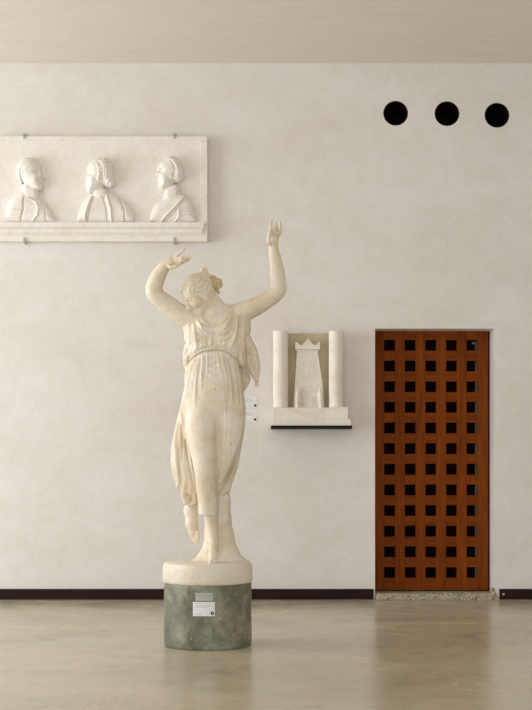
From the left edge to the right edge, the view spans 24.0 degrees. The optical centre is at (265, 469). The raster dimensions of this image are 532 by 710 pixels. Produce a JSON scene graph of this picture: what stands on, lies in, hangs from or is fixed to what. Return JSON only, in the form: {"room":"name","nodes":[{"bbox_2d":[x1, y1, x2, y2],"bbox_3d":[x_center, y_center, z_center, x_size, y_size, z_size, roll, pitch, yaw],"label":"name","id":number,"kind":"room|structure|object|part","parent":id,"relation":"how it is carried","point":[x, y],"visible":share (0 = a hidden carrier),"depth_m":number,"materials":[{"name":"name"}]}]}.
{"room":"museum gallery","nodes":[
{"label":"museum gallery","id":0,"kind":"room"},
{"bbox_2d":[0,63,531,599],"bbox_3d":[-1.300,-1.107,10.275,13.200,4.294,0.550,0,0,0],"label":"wall","id":1,"kind":"structure","parent":0,"point":[420,223],"depth_m":10.00,"materials":[{"name":"paint"}]},
{"bbox_2d":[0,133,207,244],"bbox_3d":[-1.328,-2.245,9.914,1.729,0.883,0.172,0,0,0],"label":"relief","id":2,"kind":"object","parent":1,"relation":"attached to","point":[54,189],"visible":1,"depth_m":9.93,"materials":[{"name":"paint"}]},
{"bbox_2d":[0,589,373,599],"bbox_3d":[-3.371,0.993,9.988,8.459,0.083,0.025,0,0,0],"label":"baseboard","id":3,"kind":"structure","parent":1,"relation":"attached to","point":[5,594],"depth_m":9.97,"materials":[{"name":"black wood"}]},
{"bbox_2d":[244,397,256,407],"bbox_3d":[-0.137,-0.541,9.999,0.126,0.086,0.006,0,0,0],"label":"card","id":4,"kind":"object","parent":1,"relation":"attached to","point":[250,402],"visible":0.91,"depth_m":10.00,"materials":[{"name":"paper"}]},
{"bbox_2d":[245,410,256,421],"bbox_3d":[-0.137,-0.430,9.999,0.126,0.098,0.006,0,0,0],"label":"card","id":5,"kind":"object","parent":1,"relation":"attached to","point":[251,415],"visible":0.83,"depth_m":10.00,"materials":[{"name":"paper"}]},
{"bbox_2d":[271,426,351,428],"bbox_3d":[0.358,-0.337,9.909,0.639,0.024,0.182,0,0,0],"label":"wall shelf","id":6,"kind":"object","parent":1,"relation":"attached to","point":[272,427],"visible":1,"depth_m":9.82,"materials":[{"name":"metal"}]},
{"bbox_2d":[272,330,350,425],"bbox_3d":[0.356,-0.724,9.913,0.624,0.750,0.166,0,0,0],"label":"relief","id":7,"kind":"object","parent":6,"relation":"on","point":[307,367],"visible":1,"depth_m":9.87,"materials":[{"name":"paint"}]},
{"bbox_3d":[0.329,-0.990,9.925,0.194,0.096,0.094,0,0,0],"label":"crown","id":8,"kind":"part","parent":7,"relation":"part of","materials":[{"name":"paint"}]},
{"bbox_3d":[0.336,-0.529,9.903,0.080,0.071,0.014,0,0,0],"label":"doorway","id":9,"kind":"part","parent":7,"relation":"part of","materials":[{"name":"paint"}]},
{"bbox_3d":[0.352,-0.838,9.903,0.035,0.047,0.014,0,0,0],"label":"carved panel","id":10,"kind":"part","parent":7,"relation":"part of","materials":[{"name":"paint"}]},
{"bbox_2d":[383,101,407,125],"bbox_3d":[1.038,-2.854,10.202,0.197,0.197,0.396,0,0,0],"label":"air vent","id":11,"kind":"object","parent":1,"relation":"in","point":[395,113],"visible":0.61,"depth_m":10.23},
{"bbox_2d":[375,331,489,590],"bbox_3d":[1.348,-0.074,10.268,0.950,2.121,0.175,0,0,0],"label":"door","id":12,"kind":"structure","parent":1,"relation":"in","point":[432,388],"depth_m":10.18,"materials":[{"name":"brown wood"}]},
{"bbox_3d":[1.343,0.928,10.201,0.932,0.098,0.038,0,0,0],"label":"rail","id":13,"kind":"part","parent":12,"relation":"part of","materials":[{"name":"brown wood"}]},
{"bbox_3d":[1.343,0.751,10.201,0.932,0.080,0.038,0,0,0],"label":"rail","id":14,"kind":"part","parent":12,"relation":"part of","materials":[{"name":"brown wood"}]},
{"bbox_3d":[1.343,0.583,10.201,0.932,0.080,0.038,0,0,0],"label":"rail","id":15,"kind":"part","parent":12,"relation":"part of","materials":[{"name":"brown wood"}]},
{"bbox_3d":[1.343,0.415,10.201,0.932,0.080,0.038,0,0,0],"label":"rail","id":16,"kind":"part","parent":12,"relation":"part of","materials":[{"name":"brown wood"}]},
{"bbox_3d":[1.343,0.246,10.201,0.932,0.080,0.038,0,0,0],"label":"rail","id":17,"kind":"part","parent":12,"relation":"part of","materials":[{"name":"brown wood"}]},
{"bbox_3d":[1.343,0.078,10.201,0.932,0.080,0.038,0,0,0],"label":"rail","id":18,"kind":"part","parent":12,"relation":"part of","materials":[{"name":"brown wood"}]},
{"bbox_3d":[1.343,-0.090,10.201,0.932,0.080,0.038,0,0,0],"label":"rail","id":19,"kind":"part","parent":12,"relation":"part of","materials":[{"name":"brown wood"}]},
{"bbox_3d":[1.343,-0.258,10.201,0.932,0.080,0.038,0,0,0],"label":"rail","id":20,"kind":"part","parent":12,"relation":"part of","materials":[{"name":"brown wood"}]},
{"bbox_3d":[1.343,-0.427,10.201,0.932,0.080,0.038,0,0,0],"label":"rail","id":21,"kind":"part","parent":12,"relation":"part of","materials":[{"name":"brown wood"}]},
{"bbox_3d":[1.343,-0.595,10.201,0.932,0.080,0.038,0,0,0],"label":"rail","id":22,"kind":"part","parent":12,"relation":"part of","materials":[{"name":"brown wood"}]},
{"bbox_3d":[1.343,-0.763,10.201,0.932,0.080,0.038,0,0,0],"label":"rail","id":23,"kind":"part","parent":12,"relation":"part of","materials":[{"name":"brown wood"}]},
{"bbox_3d":[1.343,-0.931,10.201,0.932,0.080,0.038,0,0,0],"label":"rail","id":24,"kind":"part","parent":12,"relation":"part of","materials":[{"name":"brown wood"}]},
{"bbox_3d":[1.343,-1.096,10.201,0.932,0.073,0.038,0,0,0],"label":"rail","id":25,"kind":"part","parent":12,"relation":"part of","materials":[{"name":"brown wood"}]},
{"bbox_3d":[1.721,-0.050,10.310,0.048,2.013,0.010,0,0,0],"label":"frame","id":26,"kind":"part","parent":12,"relation":"part of","materials":[{"name":"brown wood"}]},
{"bbox_3d":[1.817,-0.071,10.211,0.012,2.115,0.038,0,0,0],"label":"frame","id":27,"kind":"part","parent":12,"relation":"part of","materials":[{"name":"brown wood"}]},
{"bbox_2d":[435,101,458,125],"bbox_3d":[1.448,-2.851,10.202,0.197,0.197,0.396,0,0,0],"label":"air vent","id":28,"kind":"object","parent":1,"relation":"in","point":[446,113],"visible":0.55,"depth_m":10.23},
{"bbox_2d":[485,103,508,127],"bbox_3d":[1.848,-2.838,10.202,0.197,0.197,0.396,0,0,0],"label":"air vent","id":29,"kind":"object","parent":1,"relation":"in","point":[496,114],"visible":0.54,"depth_m":10.22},
{"bbox_2d":[499,589,531,599],"bbox_3d":[3.433,0.993,9.986,3.134,0.083,0.029,0,0,0],"label":"baseboard","id":30,"kind":"structure","parent":1,"relation":"attached to","point":[504,594],"depth_m":9.97,"materials":[{"name":"brown wood"}]},
{"bbox_2d":[0,600,531,709],"bbox_3d":[-1.300,1.140,3.950,13.200,0.200,14.500,0,0,0],"label":"floor","id":31,"kind":"structure","parent":0,"point":[55,654],"depth_m":6.82,"materials":[{"name":"concrete"}]},
{"bbox_2d":[164,583,251,650],"bbox_3d":[-0.346,0.853,7.437,0.523,0.374,0.526,0,0,0],"label":"pedestal","id":32,"kind":"object","parent":31,"relation":"on","point":[196,618],"visible":0.94,"depth_m":7.21,"materials":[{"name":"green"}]},
{"bbox_2d":[146,220,285,585],"bbox_3d":[-0.296,-0.402,7.404,0.691,2.136,0.534,0,0,34],"label":"statue","id":33,"kind":"object","parent":32,"relation":"on","point":[208,435],"visible":1,"depth_m":7.35,"materials":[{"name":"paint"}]},
{"bbox_2d":[375,590,493,599],"bbox_3d":[1.348,1.013,10.229,0.950,0.055,0.501,0,0,0],"label":"threshold","id":34,"kind":"object","parent":31,"relation":"on","point":[379,594],"visible":0.73,"depth_m":9.99,"materials":[{"name":"stone"}]},
{"bbox_2d":[490,587,499,599],"bbox_3d":[1.835,0.987,9.998,0.088,0.105,0.022,0,0,0],"label":"threshold","id":35,"kind":"object","parent":31,"relation":"on","point":[495,597],"visible":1,"depth_m":9.99,"materials":[{"name":"stone"}]},
{"bbox_2d":[0,0,531,62],"bbox_3d":[-1.300,-3.379,3.950,13.200,0.250,14.500,0,0,0],"label":"ceiling","id":36,"kind":"structure","parent":0,"point":[31,31],"depth_m":9.25,"materials":[{"name":"paint"}]}
]}

